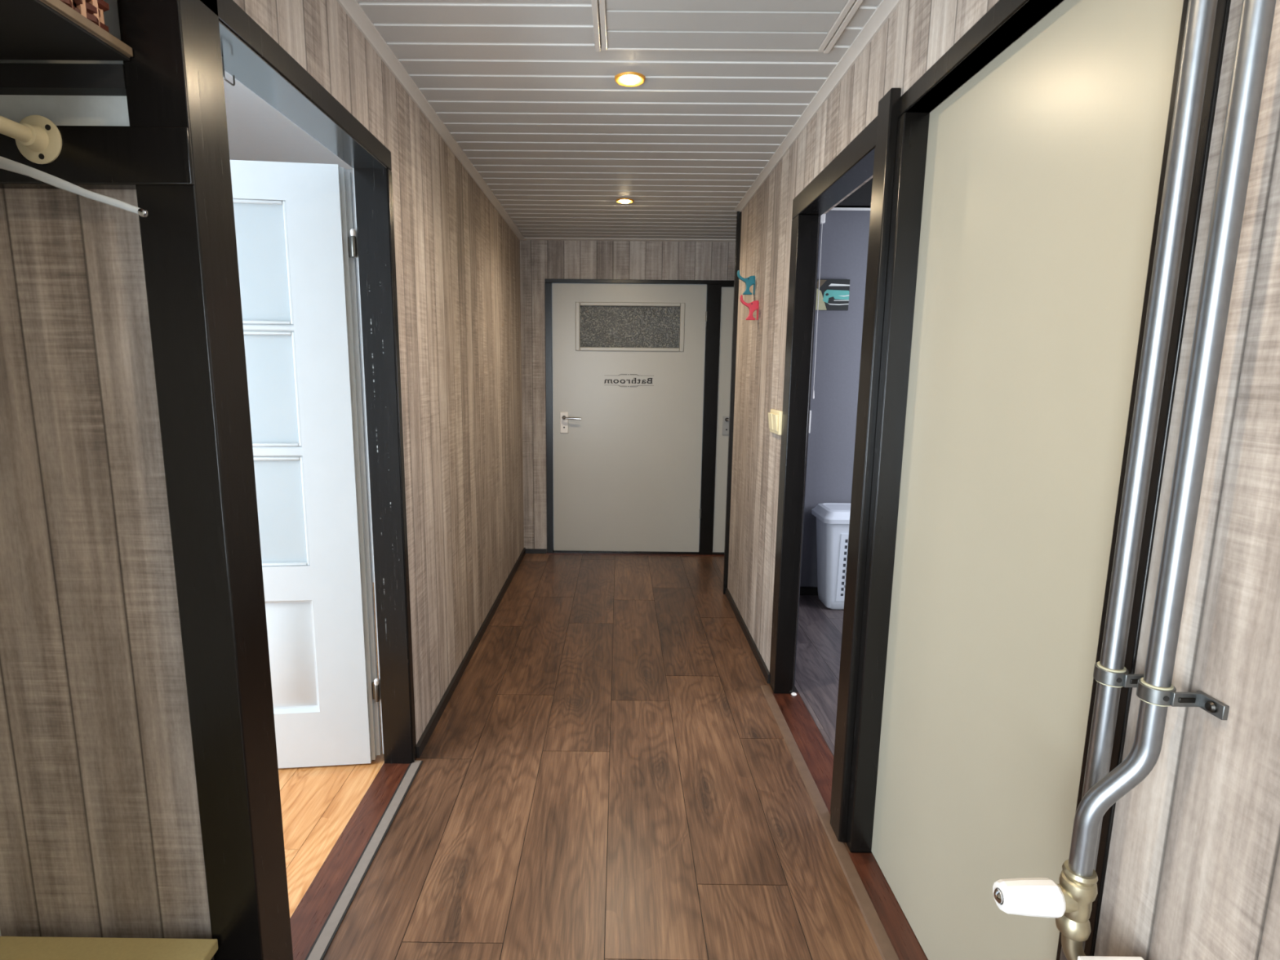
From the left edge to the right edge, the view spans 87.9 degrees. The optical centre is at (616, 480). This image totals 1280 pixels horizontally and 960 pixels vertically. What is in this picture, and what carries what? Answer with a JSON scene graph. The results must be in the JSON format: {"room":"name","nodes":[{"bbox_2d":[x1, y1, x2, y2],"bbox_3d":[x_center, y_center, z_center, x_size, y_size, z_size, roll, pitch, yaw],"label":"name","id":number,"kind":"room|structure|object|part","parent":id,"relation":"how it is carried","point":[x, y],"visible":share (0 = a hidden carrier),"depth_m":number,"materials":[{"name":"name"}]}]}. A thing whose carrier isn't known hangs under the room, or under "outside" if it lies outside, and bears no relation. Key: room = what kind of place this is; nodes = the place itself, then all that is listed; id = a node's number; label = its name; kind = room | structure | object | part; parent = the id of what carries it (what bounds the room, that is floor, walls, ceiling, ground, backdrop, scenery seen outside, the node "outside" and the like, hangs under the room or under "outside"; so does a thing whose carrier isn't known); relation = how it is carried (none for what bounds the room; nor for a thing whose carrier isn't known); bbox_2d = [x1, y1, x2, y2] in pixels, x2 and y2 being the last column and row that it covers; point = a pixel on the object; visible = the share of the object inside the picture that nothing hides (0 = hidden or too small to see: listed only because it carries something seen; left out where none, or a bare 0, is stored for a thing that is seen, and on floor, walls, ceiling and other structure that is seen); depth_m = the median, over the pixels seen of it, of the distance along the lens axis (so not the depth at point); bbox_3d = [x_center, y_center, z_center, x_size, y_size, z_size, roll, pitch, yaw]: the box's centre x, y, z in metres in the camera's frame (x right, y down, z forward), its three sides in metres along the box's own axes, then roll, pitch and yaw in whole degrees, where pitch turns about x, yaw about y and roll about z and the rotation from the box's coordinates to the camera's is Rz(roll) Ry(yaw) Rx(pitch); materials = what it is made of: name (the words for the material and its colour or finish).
{"room":"home hallway","nodes":[
{"label":"home hallway","id":0,"kind":"room"},
{"bbox_2d":[0,62,126,95],"bbox_3d":[-1.015,-0.652,1.079,0.450,0.036,0.030,1,9,0],"label":"trim","id":1,"kind":"structure","parent":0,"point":[15,78],"depth_m":1.06,"materials":[{"name":"black paint"}]},
{"bbox_2d":[0,0,129,126],"bbox_3d":[-1.028,-0.869,1.075,0.469,0.670,0.032,1,9,0],"label":"wall niche","id":2,"kind":"object","parent":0,"point":[61,110],"depth_m":1.10,"materials":[{"name":"white paint"}]},
{"bbox_2d":[0,188,213,959],"bbox_3d":[-1.039,0.296,1.262,0.469,1.690,0.025,1,9,0],"label":"wall","id":3,"kind":"structure","parent":0,"point":[100,833],"depth_m":1.24,"materials":[{"name":"wood"}]},
{"bbox_2d":[0,125,194,189],"bbox_3d":[-0.967,-0.532,1.097,0.548,0.090,0.034,1,9,0],"label":"beam","id":4,"kind":"structure","parent":3,"relation":"attached to","point":[90,157],"depth_m":1.08,"materials":[{"name":"black paint"}]},
{"bbox_2d":[0,115,62,164],"bbox_3d":[-0.938,-0.475,0.609,0.074,0.074,0.946,1,9,0],"label":"rail","id":5,"kind":"object","parent":4,"relation":"attached to","point":[38,140],"visible":1,"depth_m":1.07,"materials":[{"name":"beige metal"}]},
{"bbox_2d":[0,155,147,217],"bbox_3d":[-0.937,-0.463,0.943,0.526,0.166,0.012,1,9,0],"label":"hanger","id":6,"kind":"object","parent":5,"relation":"hanging from","point":[6,164],"visible":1,"depth_m":0.95,"materials":[{"name":"white plastic"}]},
{"bbox_2d":[223,71,352,168],"bbox_3d":[-1.685,-1.407,1.198,1.794,0.060,5.600,1,9,0],"label":"ceiling","id":7,"kind":"structure","parent":0,"point":[257,131],"depth_m":3.32,"materials":[{"name":"white paint"}]},
{"bbox_2d":[345,168,373,582],"bbox_3d":[-1.697,-0.153,1.402,1.794,2.580,5.600,1,9,0],"label":"wall","id":8,"kind":"structure","parent":0,"point":[347,170],"depth_m":4.06,"materials":[{"name":"white paint"}]},
{"bbox_2d":[233,0,524,743],"bbox_3d":[-0.743,-0.321,2.983,0.099,2.360,3.665,1,9,0],"label":"wall","id":9,"kind":"structure","parent":0,"point":[457,258],"depth_m":2.64,"materials":[{"name":"wood-look wall planks"},{"name":"brown-grey laminate"}]},
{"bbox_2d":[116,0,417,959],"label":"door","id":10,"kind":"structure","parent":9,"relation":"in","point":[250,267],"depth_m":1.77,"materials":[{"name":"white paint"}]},
{"bbox_3d":[-1.116,-0.658,2.016,0.246,0.360,0.005,-1,9,-7],"label":"glass pane","id":11,"kind":"part","parent":10,"relation":"part of","materials":[{"name":"white glass"}]},
{"bbox_3d":[-1.119,-0.283,2.077,0.246,0.353,0.005,-1,9,-7],"label":"glass pane","id":12,"kind":"part","parent":10,"relation":"part of","materials":[{"name":"white glass"}]},
{"bbox_3d":[-1.123,0.102,2.140,0.246,0.355,0.005,-1,9,-7],"label":"glass pane","id":13,"kind":"part","parent":10,"relation":"part of","materials":[{"name":"white glass"}]},
{"bbox_3d":[-1.127,0.588,2.214,0.250,0.397,0.030,-1,9,-7],"label":"raised panel","id":14,"kind":"part","parent":10,"relation":"part of","materials":[{"name":"white paint"}]},
{"bbox_2d":[304,760,422,959],"bbox_3d":[-0.698,1.060,1.838,0.040,0.006,0.970,1,9,0],"label":"trim","id":15,"kind":"structure","parent":9,"relation":"attached to","point":[324,939],"depth_m":1.80,"materials":[{"name":"grey metal"}]},
{"bbox_2d":[336,0,524,240],"bbox_3d":[-0.665,-1.379,2.805,0.038,0.017,3.675,1,9,0],"label":"trim","id":16,"kind":"structure","parent":9,"relation":"attached to","point":[352,8],"depth_m":2.18,"materials":[{"name":"white plastic"}]},
{"bbox_2d":[416,547,525,758],"bbox_3d":[-0.695,0.744,3.657,0.014,0.042,2.677,1,9,0],"label":"baseboard","id":17,"kind":"structure","parent":9,"relation":"attached to","point":[421,744],"depth_m":2.97,"materials":[{"name":"black wood"}]},
{"bbox_2d":[278,553,928,959],"bbox_3d":[-0.004,1.076,1.974,5.200,0.060,6.350,1,9,0],"label":"floor","id":18,"kind":"structure","parent":0,"point":[610,772],"depth_m":2.12,"materials":[{"name":"brown laminate"}]},
{"bbox_2d":[289,762,409,959],"bbox_3d":[-0.763,1.052,1.888,0.093,0.004,0.856,1,9,0],"label":"threshold","id":19,"kind":"object","parent":18,"relation":"on","point":[308,919],"visible":1,"depth_m":1.84,"materials":[{"name":"red wood"}]},
{"bbox_2d":[772,692,833,813],"bbox_3d":[0.719,0.977,2.433,0.112,0.004,0.825,1,9,0],"label":"threshold","id":20,"kind":"object","parent":18,"relation":"on","point":[816,754],"visible":0.56,"depth_m":2.46,"materials":[{"name":"red wood"}]},
{"bbox_2d":[811,502,850,609],"bbox_3d":[1.414,0.448,3.891,0.504,0.593,0.304,1,9,0],"label":"laundry hamper","id":21,"kind":"object","parent":18,"relation":"on","point":[833,519],"visible":0.45,"depth_m":3.79,"materials":[{"name":"white plastic"}]},
{"bbox_3d":[1.417,0.190,3.849,0.504,0.071,0.304,1,9,0],"label":"lid","id":22,"kind":"part","parent":21,"relation":"part of","materials":[{"name":"white plastic"}]},
{"bbox_2d":[848,853,927,959],"bbox_3d":[0.692,1.133,1.478,0.068,0.004,0.840,1,9,0],"label":"threshold","id":23,"kind":"object","parent":18,"relation":"on","point":[906,946],"visible":1,"depth_m":1.69,"materials":[{"name":"red wood"}]},
{"bbox_2d":[355,0,882,239],"bbox_3d":[0.156,-1.233,1.762,2.719,0.050,6.296,2,9,10],"label":"ceiling","id":24,"kind":"structure","parent":0,"point":[522,87],"depth_m":2.33,"materials":[{"name":"white plastic"}]},
{"bbox_2d":[615,198,633,204],"bbox_3d":[0.044,-1.499,3.575,0.097,0.016,0.097,1,9,0],"label":"recessed light","id":25,"kind":"object","parent":24,"relation":"in","point":[623,201],"visible":1,"depth_m":3.56,"materials":[{"name":"white glass"}]},
{"bbox_3d":[0.044,-1.499,3.575,0.051,0.014,0.051,1,9,0],"label":"bulb","id":26,"kind":"part","parent":25,"relation":"part of","materials":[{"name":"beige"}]},
{"bbox_2d":[614,71,644,86],"bbox_3d":[0.042,-1.256,2.088,0.097,0.016,0.097,1,9,0],"label":"recessed light","id":27,"kind":"object","parent":24,"relation":"in","point":[625,78],"visible":1,"depth_m":2.08,"materials":[{"name":"gold metal"}]},
{"bbox_3d":[0.042,-1.256,2.088,0.051,0.014,0.051,1,9,0],"label":"bulb","id":28,"kind":"part","parent":27,"relation":"part of","materials":[{"name":"beige glass"}]},
{"bbox_2d":[591,0,863,53],"bbox_3d":[0.271,-1.173,1.574,0.667,0.012,0.648,1,9,0],"label":"ceiling hatch","id":29,"kind":"object","parent":24,"relation":"attached to","point":[673,25],"visible":1,"depth_m":1.75,"materials":[{"name":"white plastic"}]},
{"bbox_3d":[-0.036,-1.176,1.579,0.016,0.009,0.621,1,9,0],"label":"trim","id":30,"kind":"part","parent":29,"relation":"part of","materials":[{"name":"white plastic"}]},
{"bbox_3d":[0.577,-1.170,1.577,0.016,0.009,0.621,1,9,0],"label":"trim","id":31,"kind":"part","parent":29,"relation":"part of","materials":[{"name":"white plastic"}]},
{"bbox_2d":[520,240,735,548],"bbox_3d":[0.520,-0.612,4.837,2.606,2.360,0.100,1,9,0],"label":"wall","id":32,"kind":"structure","parent":0,"point":[540,260],"depth_m":4.65,"materials":[{"name":"wood-look wall planks"},{"name":"brown-grey laminate"}]},
{"bbox_2d":[525,548,546,553],"bbox_3d":[-0.603,0.534,4.972,0.156,0.034,0.013,1,9,0],"label":"baseboard","id":33,"kind":"structure","parent":32,"relation":"attached to","point":[527,550],"depth_m":4.97,"materials":[{"name":"black wood"}]},
{"bbox_2d":[520,237,735,241],"bbox_3d":[0.580,-1.662,4.600,2.506,0.014,0.030,1,9,0],"label":"trim","id":34,"kind":"structure","parent":32,"relation":"attached to","point":[525,238],"depth_m":4.59,"materials":[{"name":"white plastic"}]},
{"bbox_2d":[544,279,721,555],"bbox_3d":[0.107,-0.428,4.840,1.238,1.988,0.138,1,9,0],"label":"door","id":35,"kind":"structure","parent":32,"relation":"in","point":[632,365],"depth_m":4.81,"materials":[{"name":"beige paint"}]},
{"bbox_3d":[-0.381,-0.417,4.823,0.060,0.153,0.008,1,9,0],"label":"handle plate","id":36,"kind":"part","parent":35,"relation":"part of","materials":[{"name":"white plastic"}]},
{"bbox_3d":[-0.322,-0.445,4.792,0.133,0.021,0.046,1,9,0],"label":"lever","id":37,"kind":"part","parent":35,"relation":"part of","materials":[{"name":"silver metal"}]},
{"bbox_3d":[0.094,-1.089,4.731,0.742,0.311,0.008,1,9,0],"label":"glass pane","id":38,"kind":"part","parent":35,"relation":"part of","materials":[{"name":"grey glass"}]},
{"bbox_2d":[546,552,724,555],"bbox_3d":[0.493,0.560,4.962,2.037,0.007,0.029,1,9,0],"label":"threshold","id":39,"kind":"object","parent":32,"relation":"attached to","point":[571,553],"depth_m":4.95,"materials":[{"name":"red wood"}]},
{"bbox_2d":[712,280,733,554],"bbox_3d":[1.148,-0.417,4.836,0.845,1.988,0.138,1,9,0],"label":"door","id":40,"kind":"structure","parent":32,"relation":"in","point":[727,286],"depth_m":4.81,"materials":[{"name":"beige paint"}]},
{"bbox_3d":[0.799,-0.394,4.821,0.060,0.140,0.008,1,9,0],"label":"handle plate","id":41,"kind":"part","parent":40,"relation":"part of","materials":[{"name":"silver metal"}]},
{"bbox_2d":[793,205,871,684],"bbox_3d":[1.701,-0.335,2.867,1.824,2.530,2.185,1,9,0],"label":"wall","id":42,"kind":"structure","parent":0,"point":[830,448],"depth_m":3.89,"materials":[{"name":"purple paint"}]},
{"bbox_2d":[800,586,817,595],"bbox_3d":[1.652,0.691,4.099,1.710,0.052,0.015,1,9,0],"label":"baseboard","id":43,"kind":"structure","parent":42,"relation":"attached to","point":[813,591],"depth_m":4.09,"materials":[{"name":"black wood"}]},
{"bbox_2d":[808,410,811,433],"bbox_3d":[1.113,-0.345,3.931,0.072,0.135,0.018,1,9,0],"label":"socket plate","id":44,"kind":"object","parent":42,"relation":"attached to","point":[810,411],"visible":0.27,"depth_m":3.93,"materials":[{"name":"white plastic"}]},
{"bbox_2d":[811,213,825,398],"bbox_3d":[1.151,-0.996,3.813,0.035,1.051,0.042,1,9,0],"label":"switch","id":45,"kind":"object","parent":42,"relation":"attached to","point":[823,216],"visible":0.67,"depth_m":3.79,"materials":[{"name":"white plastic"}]},
{"bbox_3d":[1.152,-0.985,3.803,0.004,0.940,0.009,-6,11,-36],"label":"cord","id":46,"kind":"part","parent":45,"relation":"part of","materials":[{"name":"white plastic"}]},
{"bbox_2d":[815,279,849,310],"bbox_3d":[1.225,-1.063,3.812,0.213,0.171,0.020,1,9,0],"label":"picture","id":47,"kind":"object","parent":42,"relation":"attached to","point":[833,294],"visible":0.8,"depth_m":3.80},
{"bbox_2d":[836,177,872,205],"bbox_3d":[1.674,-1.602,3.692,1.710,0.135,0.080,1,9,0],"label":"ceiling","id":48,"kind":"structure","parent":42,"relation":"attached to","point":[862,196],"depth_m":3.66,"materials":[{"name":"black paint"}]},
{"bbox_2d":[727,0,1279,959],"bbox_3d":[0.732,-0.062,1.480,0.100,2.360,4.948,1,9,0],"label":"wall","id":49,"kind":"structure","parent":0,"point":[1193,870],"depth_m":0.78,"materials":[{"name":"wood"}]},
{"bbox_2d":[722,211,741,594],"bbox_3d":[0.686,-0.406,3.931,0.032,2.248,0.027,1,9,0],"label":"trim","id":50,"kind":"structure","parent":49,"relation":"attached to","point":[738,213],"depth_m":3.91,"materials":[{"name":"black paint"}]},
{"bbox_2d":[737,270,755,294],"bbox_3d":[0.653,-0.997,3.355,0.089,0.118,0.034,1,9,0],"label":"hook","id":51,"kind":"object","parent":49,"relation":"attached to","point":[749,281],"visible":1,"depth_m":3.34,"materials":[{"name":"teal plastic"}]},
{"bbox_3d":[0.695,-0.983,3.357,0.003,0.088,0.034,1,9,0],"label":"plate","id":52,"kind":"part","parent":51,"relation":"part of","materials":[{"name":"teal plastic"}]},
{"bbox_2d":[724,587,769,683],"bbox_3d":[0.674,0.780,3.510,0.012,0.042,1.195,1,9,0],"label":"baseboard","id":53,"kind":"structure","parent":49,"relation":"attached to","point":[753,646],"depth_m":3.35,"materials":[{"name":"black wood"}]},
{"bbox_2d":[739,294,759,319],"bbox_3d":[0.650,-0.847,3.263,0.090,0.119,0.034,1,9,0],"label":"hook","id":54,"kind":"object","parent":49,"relation":"attached to","point":[753,305],"visible":1,"depth_m":3.25,"materials":[{"name":"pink plastic"}]},
{"bbox_3d":[0.694,-0.832,3.265,0.003,0.089,0.034,1,9,0],"label":"plate","id":55,"kind":"part","parent":54,"relation":"part of","materials":[{"name":"red plastic"}]},
{"bbox_2d":[768,408,782,435],"bbox_3d":[0.674,-0.249,2.836,0.027,0.100,0.175,1,9,0],"label":"light switch","id":56,"kind":"object","parent":49,"relation":"attached to","point":[775,416],"visible":1,"depth_m":2.79,"materials":[{"name":"beige plastic"}]},
{"bbox_2d":[734,0,902,211],"bbox_3d":[0.672,-1.123,1.308,0.038,0.017,4.950,1,9,0],"label":"trim","id":57,"kind":"structure","parent":49,"relation":"attached to","point":[886,8],"depth_m":2.10,"materials":[{"name":"white plastic"}]},
{"bbox_2d":[760,684,898,959],"bbox_3d":[0.640,1.078,1.804,0.038,0.006,2.220,1,9,0],"label":"trim","id":58,"kind":"structure","parent":49,"relation":"attached to","point":[886,951],"depth_m":1.91,"materials":[{"name":"brown wood"}]},
{"bbox_2d":[768,88,901,842],"bbox_3d":[0.721,-0.026,2.265,0.126,2.036,1.003,1,9,0],"label":"door frame","id":59,"kind":"structure","parent":49,"relation":"in","point":[873,152],"depth_m":1.95,"materials":[{"name":"black paint"}]},
{"bbox_2d":[846,0,1231,959],"bbox_3d":[0.727,0.140,1.316,0.104,2.014,0.960,1,9,0],"label":"door","id":60,"kind":"structure","parent":49,"relation":"in","point":[1025,213],"depth_m":1.24,"materials":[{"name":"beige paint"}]},
{"bbox_2d":[1077,955,1143,959],"bbox_3d":[0.616,0.942,0.288,0.100,0.520,1.172,1,9,0],"label":"radiator","id":61,"kind":"object","parent":49,"relation":"attached to","point":[1079,957],"visible":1,"depth_m":0.82,"materials":[{"name":"white metal"}]},
{"bbox_2d":[992,859,1097,959],"bbox_3d":[0.550,0.569,0.848,0.140,0.162,0.046,1,9,5],"label":"radiator valve","id":62,"kind":"object","parent":61,"relation":"attached to","point":[1070,900],"visible":0.94,"depth_m":0.83,"materials":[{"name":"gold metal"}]},
{"bbox_3d":[0.521,0.529,0.842,0.072,0.042,0.043,1,9,0],"label":"knob","id":63,"kind":"part","parent":62,"relation":"part of","materials":[{"name":"white plastic"}]},
{"bbox_2d":[1093,661,1143,687],"bbox_3d":[0.653,0.252,0.840,0.080,0.022,0.035,8,12,38],"label":"clamp","id":64,"kind":"object","parent":49,"relation":"attached to","point":[1103,675],"visible":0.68,"depth_m":0.84,"materials":[{"name":"metal"}]},
{"bbox_2d":[1059,0,1217,959],"bbox_3d":[0.637,0.050,0.822,0.025,2.148,0.025,1,9,0],"label":"pipe","id":65,"kind":"object","parent":49,"relation":"attached to","point":[1201,14],"visible":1,"depth_m":0.78,"materials":[{"name":"silver metal"}]},
{"bbox_2d":[1067,0,1276,876],"bbox_3d":[0.615,-0.243,0.709,0.077,1.532,0.026,3,10,15],"label":"pipe","id":66,"kind":"object","parent":49,"relation":"attached to","point":[1256,16],"visible":0.98,"depth_m":0.72,"materials":[{"name":"silver metal"}]},
{"bbox_2d":[1136,677,1229,719],"bbox_3d":[0.653,0.252,0.768,0.080,0.022,0.035,8,12,38],"label":"clamp","id":67,"kind":"object","parent":49,"relation":"attached to","point":[1146,692],"visible":0.96,"depth_m":0.76,"materials":[{"name":"metal"}]},
{"bbox_3d":[-1.003,1.323,0.312,0.558,0.030,2.180,1,9,0],"label":"floor","id":68,"kind":"structure","parent":0,"visible":0},
{"bbox_2d":[0,936,217,959],"bbox_3d":[-1.024,1.097,0.863,0.467,0.238,0.950,1,9,0],"label":"bench","id":69,"kind":"object","parent":68,"relation":"on","point":[11,948],"visible":1,"depth_m":1.29,"materials":[{"name":"beige paint"}]},
{"bbox_3d":[-1.264,0.141,0.121,0.025,2.360,2.180,1,9,0],"label":"wall niche","id":70,"kind":"object","parent":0,"visible":0},
{"bbox_2d":[0,0,133,60],"bbox_3d":[-1.007,-0.603,0.590,0.470,0.018,0.948,1,9,0],"label":"niche shelf","id":71,"kind":"object","parent":70,"relation":"attached to","point":[30,29],"visible":1,"depth_m":0.98,"materials":[{"name":"black paint"}]},
{"bbox_2d":[60,0,109,32],"bbox_3d":[-0.990,-0.753,0.709,0.465,0.237,0.656,1,9,0],"label":"wicker basket","id":72,"kind":"object","parent":71,"relation":"on","point":[92,10],"visible":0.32,"depth_m":0.98,"materials":[{"name":"brown wicker"}]}
]}

